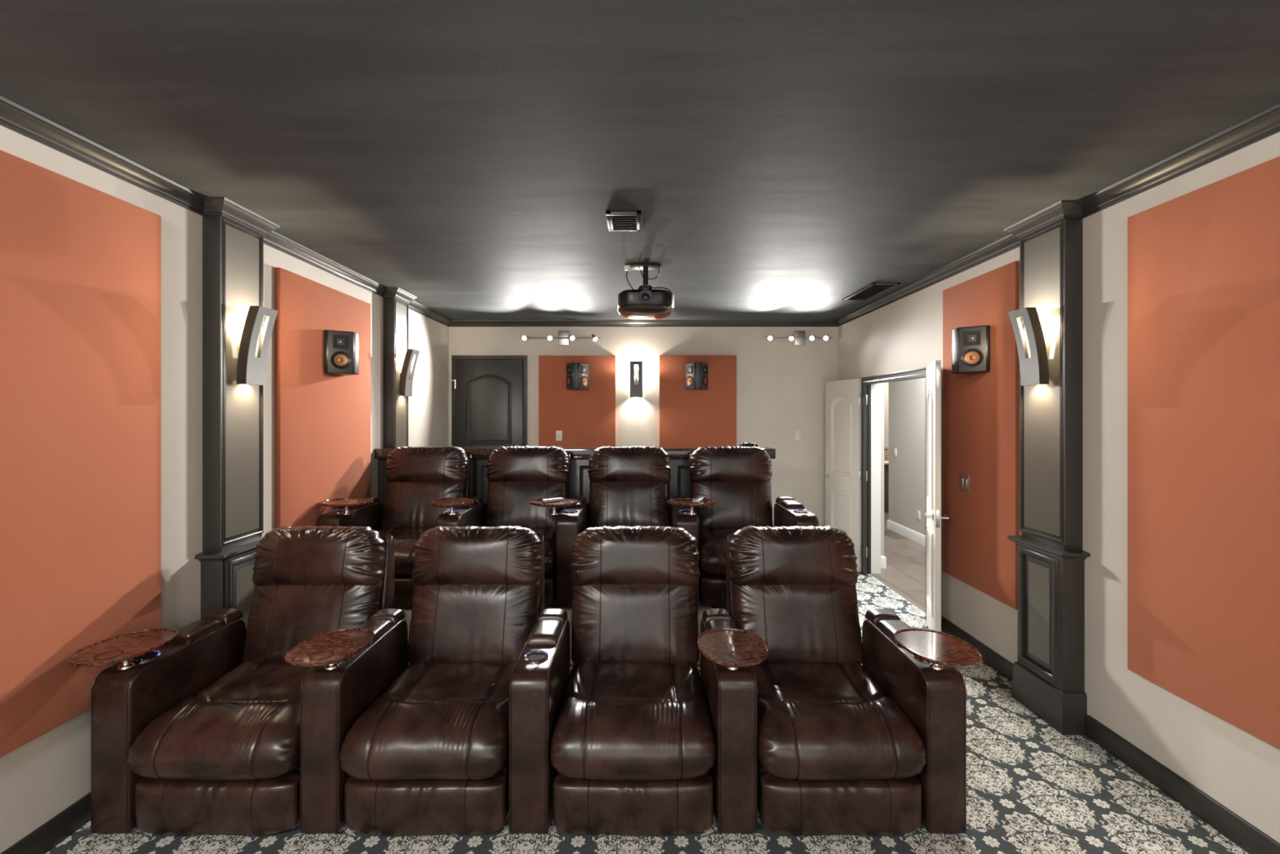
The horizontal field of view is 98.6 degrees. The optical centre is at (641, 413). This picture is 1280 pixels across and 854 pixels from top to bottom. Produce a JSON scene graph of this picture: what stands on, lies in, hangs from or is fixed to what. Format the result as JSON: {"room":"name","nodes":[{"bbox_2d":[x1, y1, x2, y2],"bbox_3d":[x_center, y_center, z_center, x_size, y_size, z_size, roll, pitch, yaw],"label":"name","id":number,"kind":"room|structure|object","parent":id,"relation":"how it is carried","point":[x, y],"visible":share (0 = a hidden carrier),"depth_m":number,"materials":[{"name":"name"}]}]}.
{"room":"home theater","nodes":[
{"label":"home theater","id":0,"kind":"room"},
{"bbox_2d":[0,124,448,853],"bbox_3d":[-2.285,0.281,2.040,0.100,2.717,8.880,0,0,0],"label":"wall","id":1,"kind":"structure","parent":0,"point":[45,775],"depth_m":2.67,"materials":[{"name":"beige paint"}]},
{"bbox_2d":[0,791,90,853],"bbox_3d":[-2.228,1.587,0.680,0.014,0.107,5.960,0,0,0],"label":"baseboard","id":2,"kind":"structure","parent":1,"relation":"attached to","point":[42,839],"depth_m":2.09,"materials":[{"name":"black wood"}]},
{"bbox_2d":[0,150,160,757],"bbox_3d":[-2.216,0.138,1.570,0.035,2.085,1.900,0,0,0],"label":"acoustic panel","id":3,"kind":"object","parent":1,"relation":"attached to","point":[80,264],"visible":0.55,"depth_m":2.11,"materials":[{"name":"orange fabric"}]},
{"bbox_2d":[194,215,263,628],"bbox_3d":[-2.162,0.282,2.950,0.147,2.716,0.396,0,0,0],"label":"pilaster","id":4,"kind":"object","parent":1,"relation":"attached to","point":[233,253],"visible":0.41,"depth_m":2.85,"materials":[{"name":"grey wood"}]},
{"bbox_2d":[236,306,278,385],"bbox_3d":[-2.069,-0.360,2.960,0.134,0.410,0.144,0,0,0],"label":"wall sconce","id":5,"kind":"object","parent":4,"relation":"attached to","point":[251,369],"visible":1,"depth_m":2.92,"materials":[{"name":"silver metal"}]},
{"bbox_2d":[275,267,370,528],"bbox_3d":[-2.216,0.145,3.910,0.035,2.070,1.120,0,0,0],"label":"acoustic panel","id":6,"kind":"object","parent":1,"relation":"attached to","point":[322,420],"visible":0.56,"depth_m":3.70,"materials":[{"name":"orange fabric"}]},
{"bbox_2d":[324,329,359,375],"bbox_3d":[-2.119,-0.430,3.940,0.158,0.300,0.256,0,0,0],"label":"speaker","id":7,"kind":"object","parent":6,"relation":"attached to","point":[341,348],"visible":1,"depth_m":3.86},
{"bbox_2d":[382,297,408,448],"bbox_3d":[-2.162,0.122,4.895,0.147,2.396,0.366,0,0,0],"label":"pilaster","id":8,"kind":"object","parent":1,"relation":"attached to","point":[395,311],"visible":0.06,"depth_m":4.76,"materials":[{"name":"grey paint"}]},
{"bbox_2d":[399,349,419,396],"bbox_3d":[-2.069,-0.360,4.900,0.134,0.410,0.144,0,0,0],"label":"wall sconce","id":9,"kind":"object","parent":8,"relation":"attached to","point":[406,375],"visible":1,"depth_m":4.84,"materials":[{"name":"silver metal"}]},
{"bbox_2d":[394,594,726,659],"bbox_3d":[-0.522,1.480,5.020,3.425,0.320,2.720,0,0,0],"label":"floor","id":10,"kind":"structure","parent":0,"point":[702,607],"depth_m":3.67,"materials":[{"name":"carpet"}]},
{"bbox_2d":[315,445,472,607],"bbox_3d":[-1.791,0.780,4.095,0.810,1.041,0.921,0,0,0],"label":"recliner","id":11,"kind":"object","parent":10,"relation":"on","point":[416,476],"visible":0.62,"depth_m":4.28,"materials":[{"name":"brown leather"}]},
{"bbox_2d":[319,497,373,514],"bbox_3d":[-2.022,0.645,3.775,0.336,0.089,0.274,0,0,13],"label":"tray table","id":12,"kind":"object","parent":11,"relation":"attached to","point":[346,503],"visible":1,"depth_m":3.76,"materials":[{"name":"brown wood"}]},
{"bbox_2d":[319,497,373,506],"bbox_3d":[-2.022,0.611,3.775,0.337,0.022,0.283,0,0,0],"label":"tray","id":13,"kind":"object","parent":12,"relation":"on","point":[340,502],"depth_m":3.74,"materials":[{"name":"brown wood"}]},
{"bbox_2d":[377,527,430,575],"bbox_3d":[-1.714,0.981,3.988,0.642,0.245,0.707,0,0,0],"label":"seat cushion","id":14,"kind":"object","parent":11,"relation":"on","point":[405,539],"depth_m":3.71,"materials":[{"name":"brown leather"}]},
{"bbox_2d":[435,445,570,605],"bbox_3d":[-0.981,0.779,4.094,0.812,1.042,0.921,0,0,0],"label":"recliner","id":15,"kind":"object","parent":10,"relation":"on","point":[517,476],"visible":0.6,"depth_m":4.29,"materials":[{"name":"brown leather"}]},
{"bbox_2d":[430,497,473,514],"bbox_3d":[-1.300,0.645,3.775,0.274,0.089,0.336,0,0,-29],"label":"tray table","id":16,"kind":"object","parent":15,"relation":"on","point":[451,502],"visible":1,"depth_m":3.76,"materials":[{"name":"brown wood"}]},
{"bbox_2d":[430,497,473,507],"bbox_3d":[-1.300,0.611,3.775,0.274,0.022,0.336,0,0,-30],"label":"tray","id":17,"kind":"object","parent":16,"relation":"on","point":[451,502],"depth_m":3.74,"materials":[{"name":"brown wood"}]},
{"bbox_2d":[526,527,555,573],"bbox_3d":[-0.904,0.981,3.987,0.642,0.245,0.707,0,0,0],"label":"seat cushion","id":18,"kind":"object","parent":15,"relation":"on","point":[548,533],"depth_m":3.77,"materials":[{"name":"brown leather"}]},
{"bbox_2d":[374,446,775,528],"bbox_3d":[-0.557,0.807,4.770,3.354,1.025,0.340,0,0,0],"label":"half wall","id":19,"kind":"structure","parent":10,"relation":"on","point":[678,456],"depth_m":4.66,"materials":[{"name":"black wood"}]},
{"bbox_2d":[738,441,757,447],"bbox_3d":[0.902,0.268,4.694,0.164,0.052,0.086,0,0,-14],"label":"game controller","id":20,"kind":"object","parent":19,"relation":"on","point":[748,444],"visible":0.87,"depth_m":4.70,"materials":[{"name":"black plastic"}]},
{"bbox_2d":[555,445,671,606],"bbox_3d":[-0.172,0.780,4.094,0.814,1.040,0.921,0,0,0],"label":"recliner","id":21,"kind":"object","parent":10,"relation":"on","point":[629,486],"visible":0.52,"depth_m":4.28,"materials":[{"name":"brown leather"}]},
{"bbox_2d":[528,497,578,514],"bbox_3d":[-0.600,0.645,3.775,0.336,0.089,0.274,0,0,18],"label":"tray table","id":22,"kind":"object","parent":21,"relation":"attached to","point":[566,502],"visible":0.92,"depth_m":3.74,"materials":[{"name":"brown wood"}]},
{"bbox_2d":[541,497,564,502],"bbox_3d":[-0.610,0.593,3.780,0.150,0.023,0.046,0,0,-38],"label":"remote control","id":23,"kind":"object","parent":22,"relation":"on","point":[557,499],"visible":1,"depth_m":3.76,"materials":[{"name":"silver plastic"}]},
{"bbox_2d":[528,497,578,506],"bbox_3d":[-0.600,0.611,3.775,0.337,0.022,0.289,0,0,0],"label":"tray","id":24,"kind":"object","parent":22,"relation":"on","point":[566,502],"depth_m":3.71,"materials":[{"name":"brown wood"}]},
{"bbox_2d":[671,445,818,607],"bbox_3d":[0.714,0.780,4.094,0.966,1.040,0.921,0,0,0],"label":"recliner","id":25,"kind":"object","parent":10,"relation":"on","point":[739,478],"visible":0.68,"depth_m":4.26,"materials":[{"name":"brown leather"}]},
{"bbox_2d":[666,497,716,514],"bbox_3d":[0.345,0.645,3.775,0.336,0.089,0.274,0,0,0],"label":"tray table","id":26,"kind":"object","parent":25,"relation":"on","point":[683,502],"visible":0.9,"depth_m":3.74,"materials":[{"name":"brown wood"}]},
{"bbox_2d":[692,497,703,502],"bbox_3d":[0.390,0.593,3.790,0.046,0.023,0.150,0,0,20],"label":"remote control","id":27,"kind":"object","parent":26,"relation":"on","point":[697,500],"visible":1,"depth_m":3.74,"materials":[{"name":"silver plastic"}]},
{"bbox_2d":[698,527,741,575],"bbox_3d":[0.714,0.982,3.987,0.642,0.244,0.707,0,0,0],"label":"seat cushion","id":28,"kind":"object","parent":25,"relation":"on","point":[712,540],"depth_m":3.71,"materials":[{"name":"brown leather"}]},
{"bbox_2d":[0,0,1279,319],"bbox_3d":[0.051,-1.127,2.040,4.773,0.100,8.880,0,0,0],"label":"ceiling","id":29,"kind":"structure","parent":0,"point":[779,159],"depth_m":2.00,"materials":[{"name":"grey paint"}]},
{"bbox_2d":[605,210,641,231],"bbox_3d":[-0.095,-1.068,3.060,0.190,0.018,0.280,0,0,0],"label":"ceiling vent","id":30,"kind":"object","parent":29,"relation":"in","point":[617,220],"visible":1,"depth_m":3.04,"materials":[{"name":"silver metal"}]},
{"bbox_2d":[617,263,674,319],"bbox_3d":[0.030,-0.888,4.013,0.410,0.378,0.394,0,0,0],"label":"projector","id":31,"kind":"object","parent":29,"relation":"hanging from","point":[645,302],"visible":1,"depth_m":3.86,"materials":[{"name":"black plastic"}]},
{"bbox_2d":[842,282,900,300],"bbox_3d":[2.015,-1.071,4.860,0.230,0.013,0.680,0,0,0],"label":"ceiling vent","id":32,"kind":"object","parent":29,"relation":"in","point":[873,290],"visible":1,"depth_m":4.79,"materials":[{"name":"brown metal"}]},
{"bbox_2d":[448,326,838,527],"bbox_3d":[0.021,0.281,6.430,4.513,2.717,0.100,0,0,0],"label":"wall","id":33,"kind":"structure","parent":0,"point":[780,384],"depth_m":6.38,"materials":[{"name":"beige paint"}]},
{"bbox_2d":[450,360,523,446],"bbox_3d":[-1.782,0.344,6.332,0.825,1.928,0.093,0,0,0],"label":"door","id":34,"kind":"structure","parent":33,"relation":"in","point":[489,393],"depth_m":6.34,"materials":[{"name":"black wood"}]},
{"bbox_2d":[451,355,527,446],"bbox_3d":[-1.760,0.323,6.368,0.872,1.994,0.024,0,0,0],"label":"trim","id":35,"kind":"structure","parent":33,"relation":"attached to","point":[454,357],"depth_m":6.36,"materials":[{"name":"black wood"}]},
{"bbox_2d":[520,330,600,345],"bbox_3d":[-0.935,-0.870,6.322,0.930,0.170,0.117,0,0,0],"label":"track light","id":36,"kind":"object","parent":33,"relation":"attached to","point":[564,337],"visible":1,"depth_m":6.32,"materials":[{"name":"silver metal"}]},
{"bbox_2d":[538,355,615,446],"bbox_3d":[-0.743,0.011,6.359,0.885,1.357,0.040,0,0,0],"label":"acoustic panel","id":37,"kind":"object","parent":33,"relation":"attached to","point":[584,417],"visible":0.56,"depth_m":6.34,"materials":[{"name":"orange fabric"}]},
{"bbox_2d":[555,431,562,440],"bbox_3d":[-0.950,0.255,6.334,0.070,0.115,0.009,0,0,0],"label":"wall outlet","id":38,"kind":"object","parent":37,"relation":"attached to","point":[558,433],"visible":1,"depth_m":6.33,"materials":[{"name":"white plastic"}]},
{"bbox_2d":[566,362,588,389],"bbox_3d":[-0.735,-0.425,6.259,0.256,0.300,0.158,0,0,0],"label":"speaker","id":39,"kind":"object","parent":37,"relation":"attached to","point":[577,373],"visible":1,"depth_m":6.21},
{"bbox_2d":[630,360,642,397],"bbox_3d":[-0.060,-0.390,6.312,0.144,0.410,0.134,0,0,0],"label":"wall sconce","id":40,"kind":"object","parent":33,"relation":"attached to","point":[636,385],"visible":1,"depth_m":6.31,"materials":[{"name":"silver metal"}]},
{"bbox_2d":[659,355,736,446],"bbox_3d":[0.650,0.010,6.359,0.890,1.360,0.040,0,0,0],"label":"acoustic panel","id":41,"kind":"object","parent":33,"relation":"attached to","point":[687,417],"visible":0.56,"depth_m":6.34,"materials":[{"name":"orange fabric"}]},
{"bbox_2d":[685,362,707,389],"bbox_3d":[0.635,-0.425,6.259,0.256,0.300,0.158,0,0,0],"label":"speaker","id":42,"kind":"object","parent":41,"relation":"attached to","point":[696,373],"visible":1,"depth_m":6.21},
{"bbox_2d":[794,430,800,440],"bbox_3d":[1.810,0.255,6.375,0.070,0.115,0.010,0,0,0],"label":"wall switch","id":43,"kind":"object","parent":33,"relation":"attached to","point":[797,433],"visible":1,"depth_m":6.37,"materials":[{"name":"white plastic"}]},
{"bbox_2d":[764,330,832,345],"bbox_3d":[1.800,-0.870,6.321,0.780,0.170,0.117,0,0,0],"label":"track light","id":44,"kind":"object","parent":33,"relation":"attached to","point":[799,338],"visible":1,"depth_m":6.32,"materials":[{"name":"silver metal"}]},
{"bbox_2d":[45,512,1248,853],"bbox_3d":[2.333,1.690,4.100,9.335,0.100,13.000,0,0,0],"label":"floor","id":45,"kind":"structure","parent":0,"point":[1033,788],"depth_m":2.18,"materials":[{"name":"carpet"}]},
{"bbox_2d":[90,525,394,835],"bbox_3d":[-1.727,1.100,2.519,0.813,1.040,0.921,0,0,0],"label":"recliner","id":46,"kind":"object","parent":45,"relation":"on","point":[201,735],"visible":0.82,"depth_m":2.19,"materials":[{"name":"brown leather"}]},
{"bbox_2d":[66,627,177,669],"bbox_3d":[-2.055,0.965,2.193,0.274,0.089,0.336,0,0,3],"label":"tray table","id":47,"kind":"object","parent":46,"relation":"attached to","point":[123,647],"visible":1,"depth_m":2.18,"materials":[{"name":"brown wood"}]},
{"bbox_2d":[126,660,311,780],"bbox_3d":[-1.651,1.301,2.413,0.642,0.245,0.707,0,0,0],"label":"seat cushion","id":48,"kind":"object","parent":46,"relation":"on","point":[232,720],"depth_m":2.14,"materials":[{"name":"brown leather"}]},
{"bbox_2d":[299,525,544,835],"bbox_3d":[-0.918,1.100,2.520,0.812,1.039,0.921,0,0,0],"label":"recliner","id":49,"kind":"object","parent":45,"relation":"on","point":[388,745],"visible":0.94,"depth_m":2.20,"materials":[{"name":"brown leather"}]},
{"bbox_2d":[284,627,374,669],"bbox_3d":[-1.235,0.965,2.193,0.274,0.089,0.336,0,0,7],"label":"tray table","id":50,"kind":"object","parent":49,"relation":"on","point":[328,648],"visible":1,"depth_m":2.18,"materials":[{"name":"brown wood"}]},
{"bbox_2d":[339,660,515,780],"bbox_3d":[-0.842,1.301,2.413,0.642,0.245,0.707,0,0,0],"label":"seat cushion","id":51,"kind":"object","parent":49,"relation":"on","point":[418,720],"depth_m":2.15,"materials":[{"name":"brown leather"}]},
{"bbox_2d":[508,525,715,835],"bbox_3d":[-0.108,1.100,2.519,0.815,1.041,0.921,0,0,0],"label":"recliner","id":52,"kind":"object","parent":45,"relation":"on","point":[622,742],"visible":1,"depth_m":2.20,"materials":[{"name":"brown leather"}]},
{"bbox_2d":[550,660,715,780],"bbox_3d":[-0.033,1.301,2.413,0.642,0.244,0.707,0,0,0],"label":"seat cushion","id":53,"kind":"object","parent":52,"relation":"on","point":[611,720],"depth_m":2.15,"materials":[{"name":"brown leather"}]},
{"bbox_2d":[700,525,966,835],"bbox_3d":[0.776,1.100,2.519,0.966,1.040,0.921,0,0,0],"label":"recliner","id":54,"kind":"object","parent":45,"relation":"on","point":[812,737],"visible":0.94,"depth_m":2.15,"materials":[{"name":"brown leather"}]},
{"bbox_2d":[697,627,768,669],"bbox_3d":[0.362,0.965,2.193,0.274,0.089,0.336,0,0,0],"label":"tray table","id":55,"kind":"object","parent":54,"relation":"on","point":[730,647],"visible":1,"depth_m":2.17,"materials":[{"name":"brown wood"}]},
{"bbox_2d":[753,660,926,780],"bbox_3d":[0.776,1.301,2.413,0.642,0.245,0.708,0,0,0],"label":"seat cushion","id":56,"kind":"object","parent":54,"relation":"on","point":[815,720],"depth_m":2.15,"materials":[{"name":"brown leather"}]},
{"bbox_2d":[893,627,982,669],"bbox_3d":[1.175,0.965,2.193,0.274,0.089,0.336,0,0,-7],"label":"tray table","id":57,"kind":"object","parent":54,"relation":"on","point":[940,648],"visible":1,"depth_m":2.17,"materials":[{"name":"brown wood"}]},
{"bbox_2d":[884,447,888,512],"bbox_3d":[4.300,1.110,9.238,2.400,1.060,0.320,0,0,0],"label":"cabinet","id":58,"kind":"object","parent":45,"relation":"on","point":[886,449],"depth_m":9.12,"materials":[{"name":"wood"}]},
{"bbox_2d":[884,460,888,464],"bbox_3d":[4.300,0.823,9.231,2.400,0.035,0.306,0,0,0],"label":"countertop","id":59,"kind":"structure","parent":58,"relation":"on","point":[886,462],"depth_m":9.08,"materials":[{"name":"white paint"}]},
{"bbox_2d":[880,382,884,555],"bbox_3d":[2.506,0.281,7.620,0.137,2.717,3.560,0,0,0],"label":"wall","id":60,"kind":"structure","parent":0,"point":[882,384],"depth_m":5.84,"materials":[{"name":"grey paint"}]},
{"bbox_2d":[880,519,925,568],"bbox_3d":[3.970,1.575,6.050,3.060,0.130,6.700,0,0,0],"label":"baseboard","id":61,"kind":"structure","parent":60,"relation":"attached to","point":[916,536],"depth_m":7.17,"materials":[{"name":"white paint"}]},
{"bbox_2d":[884,382,888,447],"bbox_3d":[4.650,0.281,9.450,4.700,2.717,0.100,0,0,0],"label":"wall","id":62,"kind":"structure","parent":0,"point":[886,384],"depth_m":9.40,"materials":[{"name":"grey paint"}]},
{"bbox_2d":[884,447,888,460],"bbox_3d":[4.300,0.690,9.391,2.400,0.220,0.014,0,0,0],"label":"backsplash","id":63,"kind":"structure","parent":62,"relation":"attached to","point":[886,449],"depth_m":9.38,"materials":[{"name":"tile"}]},
{"bbox_2d":[888,377,925,535],"bbox_3d":[3.580,0.281,5.220,0.120,2.717,5.240,0,0,0],"label":"wall","id":64,"kind":"structure","parent":0,"point":[907,398],"depth_m":7.29,"materials":[{"name":"grey paint"}]},
{"bbox_2d":[893,448,897,457],"bbox_3d":[3.515,0.540,7.620,0.010,0.115,0.070,0,0,0],"label":"wall switch","id":65,"kind":"object","parent":64,"relation":"attached to","point":[895,449],"visible":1,"depth_m":7.60,"materials":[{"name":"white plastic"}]},
{"bbox_2d":[917,510,919,519],"bbox_3d":[3.515,1.290,6.980,0.009,0.115,0.070,0,0,0],"label":"wall outlet","id":66,"kind":"object","parent":64,"relation":"attached to","point":[918,512],"visible":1,"depth_m":6.97,"materials":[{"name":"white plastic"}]},
{"bbox_2d":[838,132,1279,843],"bbox_3d":[2.358,0.281,2.090,0.160,2.717,8.780,0,0,0],"label":"wall","id":67,"kind":"structure","parent":0,"point":[1233,766],"depth_m":2.69,"materials":[{"name":"beige paint"}]},
{"bbox_2d":[0,95,1279,326],"bbox_3d":[0.021,-1.041,2.040,4.513,0.072,8.680,0,0,0],"label":"trim","id":68,"kind":"structure","parent":67,"relation":"attached to","point":[14,117],"depth_m":2.78,"materials":[{"name":"black wood"}]},
{"bbox_2d":[823,378,867,572],"bbox_3d":[2.179,0.634,5.957,0.104,1.988,0.690,0,0,-15],"label":"door","id":69,"kind":"structure","parent":67,"relation":"in","point":[843,476],"depth_m":5.91,"materials":[{"name":"white paint"}]},
{"bbox_2d":[871,383,880,573],"bbox_3d":[2.405,0.590,4.975,0.103,2.100,1.550,0,0,0],"label":"trim","id":70,"kind":"structure","parent":67,"relation":"attached to","point":[876,388],"depth_m":5.64,"materials":[{"name":"white paint"}]},
{"bbox_2d":[861,366,927,620],"bbox_3d":[2.304,0.635,4.975,0.099,2.010,1.370,0,0,0],"label":"trim","id":71,"kind":"structure","parent":67,"relation":"attached to","point":[866,382],"depth_m":5.59,"materials":[{"name":"black wood"}]},
{"bbox_2d":[924,360,949,631],"bbox_3d":[2.127,0.634,4.014,0.149,1.988,0.664,0,0,23],"label":"door","id":72,"kind":"structure","parent":67,"relation":"in","point":[934,517],"depth_m":3.77,"materials":[{"name":"white paint"}]},
{"bbox_2d":[942,261,1019,608],"bbox_3d":[2.264,0.130,3.715,0.025,2.100,0.800,0,0,0],"label":"acoustic panel","id":73,"kind":"object","parent":67,"relation":"attached to","point":[981,411],"visible":0.91,"depth_m":3.61,"materials":[{"name":"orange fabric"}]},
{"bbox_2d":[959,473,969,493],"bbox_3d":[2.247,0.485,3.835,0.010,0.125,0.118,0,0,0],"label":"wall switch","id":74,"kind":"object","parent":73,"relation":"attached to","point":[964,479],"visible":1,"depth_m":3.82,"materials":[{"name":"silver metal"}]},
{"bbox_2d":[951,324,990,374],"bbox_3d":[2.172,-0.420,3.680,0.158,0.300,0.256,0,0,0],"label":"speaker","id":75,"kind":"object","parent":73,"relation":"attached to","point":[971,345],"visible":1,"depth_m":3.60},
{"bbox_2d":[1007,217,1090,734],"bbox_3d":[2.204,0.282,3.000,0.147,2.716,0.416,0,0,0],"label":"pilaster","id":76,"kind":"object","parent":67,"relation":"attached to","point":[1048,679],"visible":0.91,"depth_m":2.90,"materials":[{"name":"black wood"}]},
{"bbox_2d":[1008,306,1048,386],"bbox_3d":[2.112,-0.360,3.000,0.134,0.410,0.144,0,0,0],"label":"wall sconce","id":77,"kind":"object","parent":76,"relation":"attached to","point":[1034,370],"visible":1,"depth_m":2.96,"materials":[{"name":"silver metal"}]},
{"bbox_2d":[941,615,1279,853],"bbox_3d":[2.271,1.587,2.040,0.014,0.107,8.680,0,0,0],"label":"baseboard","id":78,"kind":"structure","parent":67,"relation":"attached to","point":[1246,836],"depth_m":2.37,"materials":[{"name":"black wood"}]},
{"bbox_2d":[1127,155,1279,749],"bbox_3d":[2.259,0.138,1.590,0.035,2.085,1.900,0,0,0],"label":"acoustic panel","id":79,"kind":"object","parent":67,"relation":"attached to","point":[1203,264],"visible":1,"depth_m":2.17,"materials":[{"name":"orange fabric"}]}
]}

